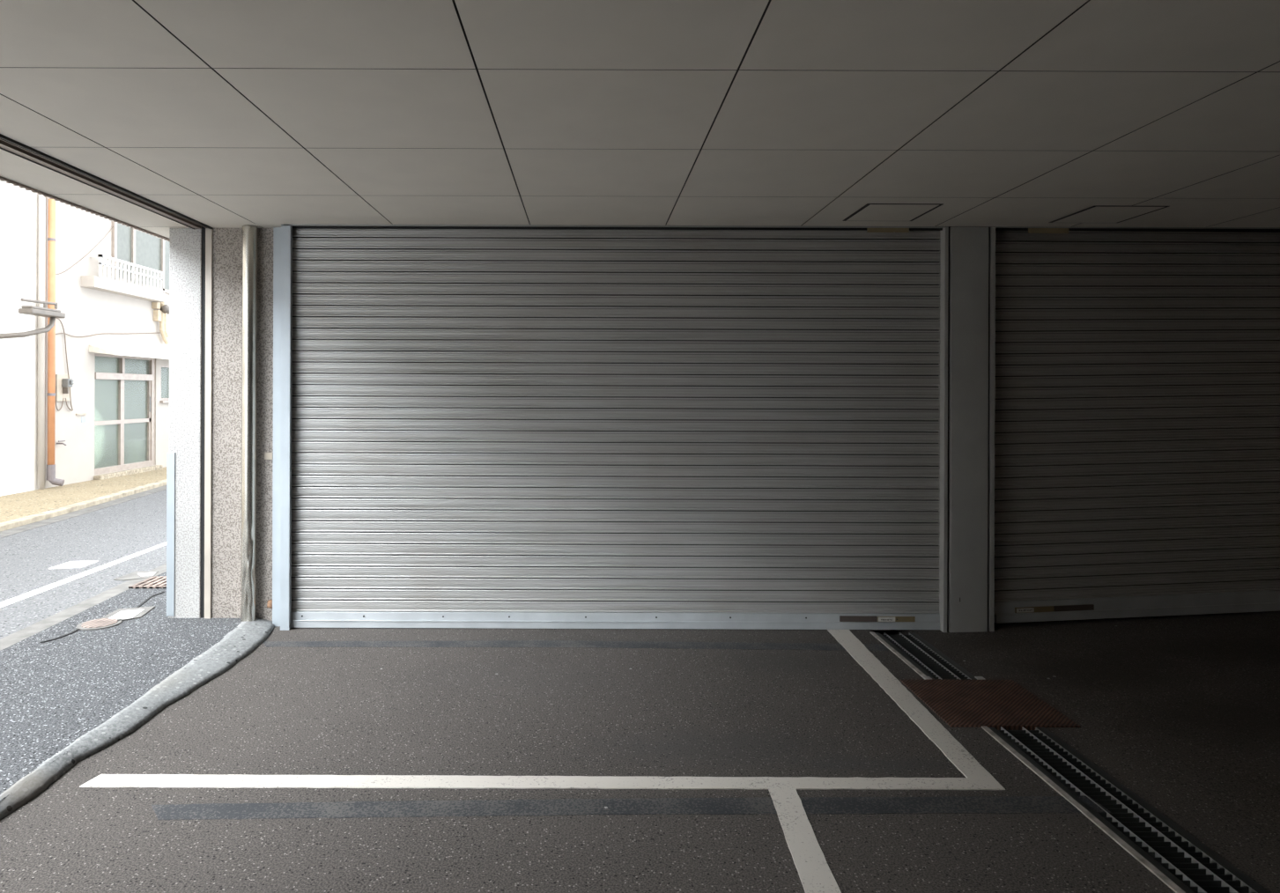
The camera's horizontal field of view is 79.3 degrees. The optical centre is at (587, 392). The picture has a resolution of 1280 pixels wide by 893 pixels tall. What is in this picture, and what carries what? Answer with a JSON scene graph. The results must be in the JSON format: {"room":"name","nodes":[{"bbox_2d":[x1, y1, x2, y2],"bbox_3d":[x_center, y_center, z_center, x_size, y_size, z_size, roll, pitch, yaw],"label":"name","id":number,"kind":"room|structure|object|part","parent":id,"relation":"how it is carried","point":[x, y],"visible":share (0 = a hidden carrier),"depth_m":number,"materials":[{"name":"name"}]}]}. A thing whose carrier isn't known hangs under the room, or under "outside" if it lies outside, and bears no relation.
{"room":"parking garage","nodes":[
{"label":"parking garage","id":0,"kind":"room"},
{"bbox_2d":[0,489,166,639],"bbox_3d":[-5.374,1.562,9.000,3.896,0.116,26.126,0,0,-2],"label":"road","id":1,"kind":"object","parent":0,"point":[107,535],"visible":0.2,"depth_m":7.13,"materials":[{"name":"grey asphalt"}]},
{"bbox_2d":[48,560,98,569],"bbox_3d":[-4.491,1.513,6.751,0.251,0.017,0.314,0,0,0],"label":"road marking","id":2,"kind":"object","parent":1,"relation":"on","point":[72,564],"visible":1,"depth_m":6.73,"materials":[{"name":"paint"}]},
{"bbox_2d":[0,479,166,532],"bbox_3d":[-6.635,1.523,9.011,0.457,0.164,26.085,0,0,-5],"label":"kerb","id":3,"kind":"object","parent":1,"relation":"on","point":[40,516],"visible":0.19,"depth_m":9.85,"materials":[{"name":"concrete"}]},
{"bbox_2d":[0,542,166,608],"bbox_3d":[-4.234,1.515,6.699,0.168,0.018,13.772,0,0,-2],"label":"road marking","id":4,"kind":"object","parent":1,"relation":"on","point":[35,592],"visible":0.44,"depth_m":6.22,"materials":[{"name":"paint"}]},
{"bbox_2d":[0,485,166,538],"bbox_3d":[-6.460,1.558,9.011,0.547,0.104,26.094,0,0,-5],"label":"gutter","id":5,"kind":"object","parent":1,"relation":"on","point":[18,529],"visible":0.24,"depth_m":9.60,"materials":[{"name":"concrete"}]},
{"bbox_2d":[113,570,158,580],"bbox_3d":[-3.688,1.510,6.337,0.270,0.019,0.306,0,0,0],"label":"cover plate","id":6,"kind":"object","parent":1,"relation":"on","point":[138,574],"visible":0.97,"depth_m":6.33,"materials":[{"name":"paint"}]},
{"bbox_2d":[0,466,166,523],"bbox_3d":[-6.975,1.497,9.000,2.280,0.125,26.000,0,0,0],"label":"sidewalk","id":7,"kind":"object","parent":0,"point":[12,506],"visible":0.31,"depth_m":10.93,"materials":[{"name":"beige concrete"}]},
{"bbox_2d":[0,181,45,495],"bbox_3d":[-8.235,-0.995,3.746,0.344,5.050,15.492,0,0,0],"label":"building","id":8,"kind":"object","parent":7,"relation":"on","point":[22,211],"visible":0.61,"depth_m":11.11,"materials":[{"name":"beige paint"}]},
{"bbox_2d":[0,298,65,339],"bbox_3d":[-7.810,-1.014,10.825,0.428,0.604,1.056,0,0,21],"label":"street lamp","id":9,"kind":"object","parent":8,"relation":"attached to","point":[52,314],"visible":1,"depth_m":10.82,"materials":[{"name":"grey metal"}]},
{"bbox_3d":[-7.871,-0.908,10.754,0.263,0.390,0.906,0,0,28],"label":"arm","id":10,"kind":"part","parent":9,"relation":"part of"},
{"bbox_2d":[44,197,169,488],"bbox_3d":[-9.896,-1.036,16.837,4.420,5.120,10.725,0,0,0],"label":"building","id":11,"kind":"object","parent":7,"relation":"on","point":[117,425],"visible":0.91,"depth_m":12.93,"materials":[{"name":"white paint"}]},
{"bbox_2d":[55,374,73,401],"bbox_3d":[-8.029,-0.077,11.885,0.162,0.410,0.319,0,0,0],"label":"electric meter","id":12,"kind":"object","parent":11,"relation":"attached to","point":[63,383],"visible":1,"depth_m":11.84,"materials":[{"name":"plastic"}]},
{"bbox_2d":[55,383,64,411],"bbox_3d":[-8.080,-0.135,11.755,0.016,0.826,0.244,0,0,0],"label":"cable","id":13,"kind":"object","parent":12,"relation":"attached to","point":[55,383],"visible":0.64,"depth_m":11.71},
{"bbox_2d":[56,318,73,411],"bbox_3d":[-8.079,-0.430,11.893,0.016,1.431,0.380,0,0,0],"label":"cable","id":14,"kind":"object","parent":12,"relation":"attached to","point":[71,410],"visible":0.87,"depth_m":11.94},
{"bbox_2d":[55,226,113,274],"bbox_3d":[-8.072,-2.339,12.412,0.010,1.111,1.500,0,0,0],"label":"diagonal cable","id":15,"kind":"object","parent":11,"relation":"attached to","point":[113,226],"visible":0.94,"depth_m":12.37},
{"bbox_3d":[-8.192,0.124,13.072,0.007,0.697,0.742,0,0,0],"label":"pane","id":16,"kind":"part","parent":11,"relation":"part of","materials":[{"name":"clear glass"}]},
{"bbox_3d":[-8.195,0.901,13.072,0.007,0.718,0.742,0,0,0],"label":"pane","id":17,"kind":"part","parent":11,"relation":"part of","materials":[{"name":"clear glass"}]},
{"bbox_3d":[-8.190,-0.475,13.080,0.007,0.268,0.757,0,0,0],"label":"pane","id":18,"kind":"part","parent":11,"relation":"part of","materials":[{"name":"clear glass"}]},
{"bbox_2d":[55,332,159,337],"bbox_3d":[-8.076,-1.007,13.110,0.016,0.267,2.888,0,0,0],"label":"cable","id":19,"kind":"object","parent":11,"relation":"attached to","point":[58,333],"visible":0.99,"depth_m":12.94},
{"bbox_3d":[-8.008,-2.054,13.431,0.190,0.402,1.809,0,0,0],"label":"balcony railing","id":20,"kind":"part","parent":11,"relation":"part of","materials":[{"name":"white metal"}]},
{"bbox_3d":[-8.192,0.124,13.932,0.007,0.697,0.778,0,0,0],"label":"pane","id":21,"kind":"part","parent":11,"relation":"part of","materials":[{"name":"clear glass"}]},
{"bbox_3d":[-8.195,0.901,13.932,0.007,0.718,0.778,0,0,0],"label":"pane","id":22,"kind":"part","parent":11,"relation":"part of","materials":[{"name":"clear glass"}]},
{"bbox_3d":[-8.190,-0.475,13.950,0.007,0.268,0.843,0,0,0],"label":"pane","id":23,"kind":"part","parent":11,"relation":"part of","materials":[{"name":"clear glass"}]},
{"bbox_3d":[-8.091,-2.587,16.319,0.010,1.280,6.362,0,0,0],"label":"pane","id":24,"kind":"part","parent":11,"relation":"part of","materials":[{"name":"clear glass"}]},
{"bbox_2d":[151,302,169,344],"bbox_3d":[-8.000,-1.385,14.524,0.210,0.920,0.424,0,0,0],"label":"cluster","id":25,"kind":"object","parent":11,"relation":"attached to","point":[160,315],"visible":0.9,"depth_m":14.49,"materials":[{"name":"beige plastic"}]},
{"bbox_3d":[-8.191,-0.195,15.128,0.007,0.593,0.900,0,0,0],"label":"pane","id":26,"kind":"part","parent":11,"relation":"part of","materials":[{"name":"clear glass"}]},
{"bbox_2d":[0,571,260,801],"bbox_3d":[-2.881,1.556,9.000,1.543,0.105,26.000,0,0,0],"label":"asphalt pavement","id":27,"kind":"structure","parent":0,"point":[53,693],"depth_m":4.19,"materials":[{"name":"grey asphalt"}]},
{"bbox_2d":[0,563,166,651],"bbox_3d":[-3.553,1.559,8.994,0.566,0.104,26.016,0,0,-2],"label":"gutter","id":28,"kind":"object","parent":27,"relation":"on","point":[5,642],"visible":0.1,"depth_m":5.26,"materials":[{"name":"concrete"}]},
{"bbox_2d":[128,576,166,588],"bbox_3d":[-3.307,1.503,6.094,0.449,0.019,0.335,0,0,0],"label":"grate","id":29,"kind":"object","parent":28,"relation":"in","point":[155,581],"visible":0.47,"depth_m":6.03,"materials":[{"name":"orange metal"}]},
{"bbox_2d":[76,618,121,630],"bbox_3d":[-3.172,1.504,5.004,0.250,0.018,0.250,0,0,0],"label":"round cover","id":30,"kind":"object","parent":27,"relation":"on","point":[99,624],"visible":1,"depth_m":4.98,"materials":[{"name":"metal"}]},
{"bbox_3d":[-3.172,1.499,5.004,0.200,0.008,0.200,0,0,0],"label":"lid","id":31,"kind":"part","parent":30,"relation":"part of","materials":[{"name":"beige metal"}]},
{"bbox_2d":[39,591,164,643],"bbox_3d":[-3.163,1.505,5.220,0.193,0.007,1.176,0,0,4],"label":"crack","id":32,"kind":"object","parent":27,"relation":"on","point":[150,597],"visible":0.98,"depth_m":4.85,"materials":[{"name":"black asphalt"}]},
{"bbox_2d":[101,606,155,621],"bbox_3d":[-3.119,1.506,5.225,0.260,0.019,0.364,0,0,0],"label":"cover plate","id":33,"kind":"object","parent":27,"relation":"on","point":[131,613],"visible":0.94,"depth_m":5.22,"materials":[{"name":"metal"}]},
{"bbox_2d":[166,228,201,618],"bbox_3d":[-2.699,0.221,5.382,0.222,2.648,0.476,0,0,0],"label":"pillar","id":34,"kind":"structure","parent":0,"point":[183,458],"depth_m":5.15,"materials":[{"name":"white stone"}]},
{"bbox_2d":[211,228,273,621],"bbox_3d":[-2.256,0.099,5.275,0.512,3.004,0.250,0,0,0],"label":"wall","id":35,"kind":"structure","parent":0,"point":[226,242],"depth_m":5.15,"materials":[{"name":"beige concrete"}]},
{"bbox_2d":[0,133,213,229],"bbox_3d":[-2.568,-1.153,0.975,0.125,0.122,8.350,0,0,0],"label":"trim","id":36,"kind":"structure","parent":35,"relation":"attached to","point":[8,144],"depth_m":3.98,"materials":[{"name":"black metal"}]},
{"bbox_2d":[200,226,212,618],"bbox_3d":[-2.550,0.166,5.209,0.075,2.739,0.142,0,0,0],"label":"door guide rail","id":37,"kind":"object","parent":35,"relation":"attached to","point":[206,430],"depth_m":5.14,"materials":[{"name":"grey metal"}]},
{"bbox_2d":[240,225,257,621],"bbox_3d":[-2.241,0.207,5.098,0.098,2.609,0.098,0,0,31],"label":"downpipe","id":38,"kind":"object","parent":35,"relation":"attached to","point":[248,472],"visible":1,"depth_m":5.06,"materials":[{"name":"silver metal"}]},
{"bbox_2d":[264,452,272,459],"bbox_3d":[-2.132,0.423,5.146,0.050,0.045,0.011,0,0,0],"label":"wall plate","id":39,"kind":"object","parent":35,"relation":"attached to","point":[267,455],"depth_m":5.14,"materials":[{"name":"beige plastic"}]},
{"bbox_2d":[266,599,272,608],"bbox_3d":[-2.113,1.412,5.138,0.047,0.062,0.049,0,0,0],"label":"lump","id":40,"kind":"object","parent":35,"relation":"attached to","point":[270,602],"visible":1,"depth_m":5.12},
{"bbox_2d":[272,222,948,632],"bbox_3d":[0.136,0.195,5.095,4.455,2.730,0.130,0,0,0],"label":"roller shutter","id":41,"kind":"object","parent":35,"relation":"attached to","point":[473,428],"visible":0.98,"depth_m":5.09,"materials":[{"name":"metal"}]},
{"bbox_3d":[-2.003,0.226,5.095,0.176,2.652,0.130,0,0,0],"label":"guide rail","id":42,"kind":"part","parent":41,"relation":"part of","materials":[{"name":"metal"}]},
{"bbox_3d":[2.033,1.493,5.076,0.247,0.035,0.010,0,0,0],"label":"brass plate","id":43,"kind":"part","parent":41,"relation":"part of","materials":[{"name":"metal"}]},
{"bbox_3d":[2.342,0.241,5.080,0.023,2.652,0.100,0,0,0],"label":"guide rail","id":44,"kind":"part","parent":41,"relation":"part of","materials":[{"name":"grey metal"}]},
{"bbox_2d":[292,225,1279,231],"bbox_3d":[1.904,-1.229,5.056,7.800,0.318,0.025,0,0,0],"label":"trim","id":45,"kind":"structure","parent":35,"relation":"attached to","point":[293,226],"depth_m":5.07,"materials":[{"name":"black metal"}]},
{"bbox_2d":[0,0,1279,238],"bbox_3d":[1.404,-1.120,2.200,8.800,0.060,10.800,0,0,0],"label":"ceiling","id":46,"kind":"structure","parent":0,"point":[216,114],"depth_m":2.94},
{"bbox_2d":[0,176,169,241],"bbox_3d":[-3.004,-1.127,2.206,0.036,0.076,10.812,0,0,0],"label":"trim","id":47,"kind":"structure","parent":46,"relation":"attached to","point":[2,179],"depth_m":4.54,"materials":[{"name":"beige metal"}]},
{"bbox_2d":[842,203,943,221],"bbox_3d":[1.830,-1.087,4.647,0.438,0.005,0.435,0,0,0],"label":"ceiling hatch","id":48,"kind":"object","parent":46,"relation":"attached to","point":[869,211],"visible":1,"depth_m":4.62,"materials":[{"name":"grey metal"}]},
{"bbox_2d":[1048,205,1169,222],"bbox_3d":[3.154,-1.083,4.680,0.440,0.005,0.440,0,0,0],"label":"ceiling hatch","id":49,"kind":"object","parent":46,"relation":"attached to","point":[1096,213],"visible":1,"depth_m":4.66,"materials":[{"name":"grey metal"}]},
{"bbox_2d":[994,226,1279,229],"bbox_3d":[4.235,-1.102,5.035,3.138,0.056,0.010,0,0,0],"label":"trim","id":50,"kind":"structure","parent":46,"relation":"attached to","point":[995,226],"depth_m":5.03,"materials":[{"name":"grey metal"}]},
{"bbox_2d":[0,611,1279,892],"bbox_3d":[1.744,1.593,1.125,8.100,0.224,8.650,0,0,0],"label":"floor","id":51,"kind":"structure","parent":0,"point":[1183,712],"depth_m":3.32,"materials":[{"name":"asphalt"}]},
{"bbox_2d":[0,617,273,820],"bbox_3d":[-2.142,1.532,0.975,0.273,0.061,8.350,0,0,0],"label":"curb","id":52,"kind":"object","parent":51,"relation":"on","point":[242,640],"visible":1,"depth_m":3.71,"materials":[{"name":"grey concrete"}]},
{"bbox_2d":[79,629,1005,892],"bbox_3d":[0.349,1.559,3.203,4.269,0.004,2.138,0,0,-29],"label":"parking line","id":53,"kind":"object","parent":51,"relation":"on","point":[816,876],"visible":1,"depth_m":3.08,"materials":[{"name":"paint"}]},
{"bbox_2d":[262,640,887,651],"bbox_3d":[-0.098,1.559,4.761,3.879,0.003,0.153,0,0,0],"label":"blacked out line","id":54,"kind":"object","parent":51,"relation":"on","point":[479,643],"visible":1,"depth_m":4.75,"materials":[{"name":"paint"}]},
{"bbox_2d":[151,796,1111,820],"bbox_3d":[0.155,1.560,2.895,3.594,0.003,0.125,0,0,-1],"label":"blacked out line","id":55,"kind":"object","parent":51,"relation":"on","point":[943,804],"visible":1,"depth_m":2.89,"materials":[{"name":"paint"}]},
{"bbox_2d":[869,632,976,680],"bbox_3d":[1.988,1.578,4.610,0.294,0.036,0.820,0,0,0],"label":"drain grate","id":56,"kind":"object","parent":51,"relation":"in","point":[926,660],"visible":0.93,"depth_m":4.55,"materials":[{"name":"metal"}]},
{"bbox_2d":[974,676,985,680],"bbox_3d":[2.148,1.573,4.213,0.044,0.028,0.043,0,0,0],"label":"chip","id":57,"kind":"object","parent":51,"relation":"on","point":[976,677],"visible":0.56,"depth_m":4.21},
{"bbox_2d":[900,679,1080,730],"bbox_3d":[2.005,1.573,3.897,0.610,0.026,0.586,0,0,0],"label":"cover plate","id":58,"kind":"object","parent":51,"relation":"on","point":[1007,705],"visible":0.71,"depth_m":3.85,"materials":[{"name":"brown metal"}]},
{"bbox_2d":[981,726,1270,892],"bbox_3d":[1.988,1.578,2.800,0.294,0.036,1.600,0,0,0],"label":"drain grate","id":59,"kind":"object","parent":51,"relation":"in","point":[1181,861],"visible":1,"depth_m":2.82,"materials":[{"name":"metal"}]},
{"bbox_2d":[870,629,891,635],"bbox_3d":[1.900,0.039,5.450,7.800,3.454,0.100,0,0,0],"label":"wall","id":60,"kind":"structure","parent":0,"point":[881,632],"depth_m":5.40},
{"bbox_2d":[947,227,995,632],"bbox_3d":[2.508,0.241,5.179,0.308,2.652,0.301,0,0,0],"label":"steel pillar","id":61,"kind":"structure","parent":0,"point":[972,250],"depth_m":5.03,"materials":[{"name":"grey metal"}]},
{"bbox_3d":[2.647,0.242,5.065,0.029,2.652,0.070,0,0,0],"label":"guide rail","id":62,"kind":"part","parent":61,"relation":"part of","materials":[{"name":"grey metal"}]},
{"bbox_2d":[994,228,1279,623],"bbox_3d":[4.143,0.166,5.217,3.071,2.786,0.149,-1,0,-6],"label":"roller shutter","id":63,"kind":"object","parent":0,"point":[1137,403],"visible":0.93,"depth_m":5.21,"materials":[{"name":"metal"}]},
{"bbox_3d":[2.978,1.445,5.130,0.269,0.036,0.012,-1,0,-5],"label":"brass plate","id":64,"kind":"part","parent":63,"relation":"part of","materials":[{"name":"metal"}]}
]}

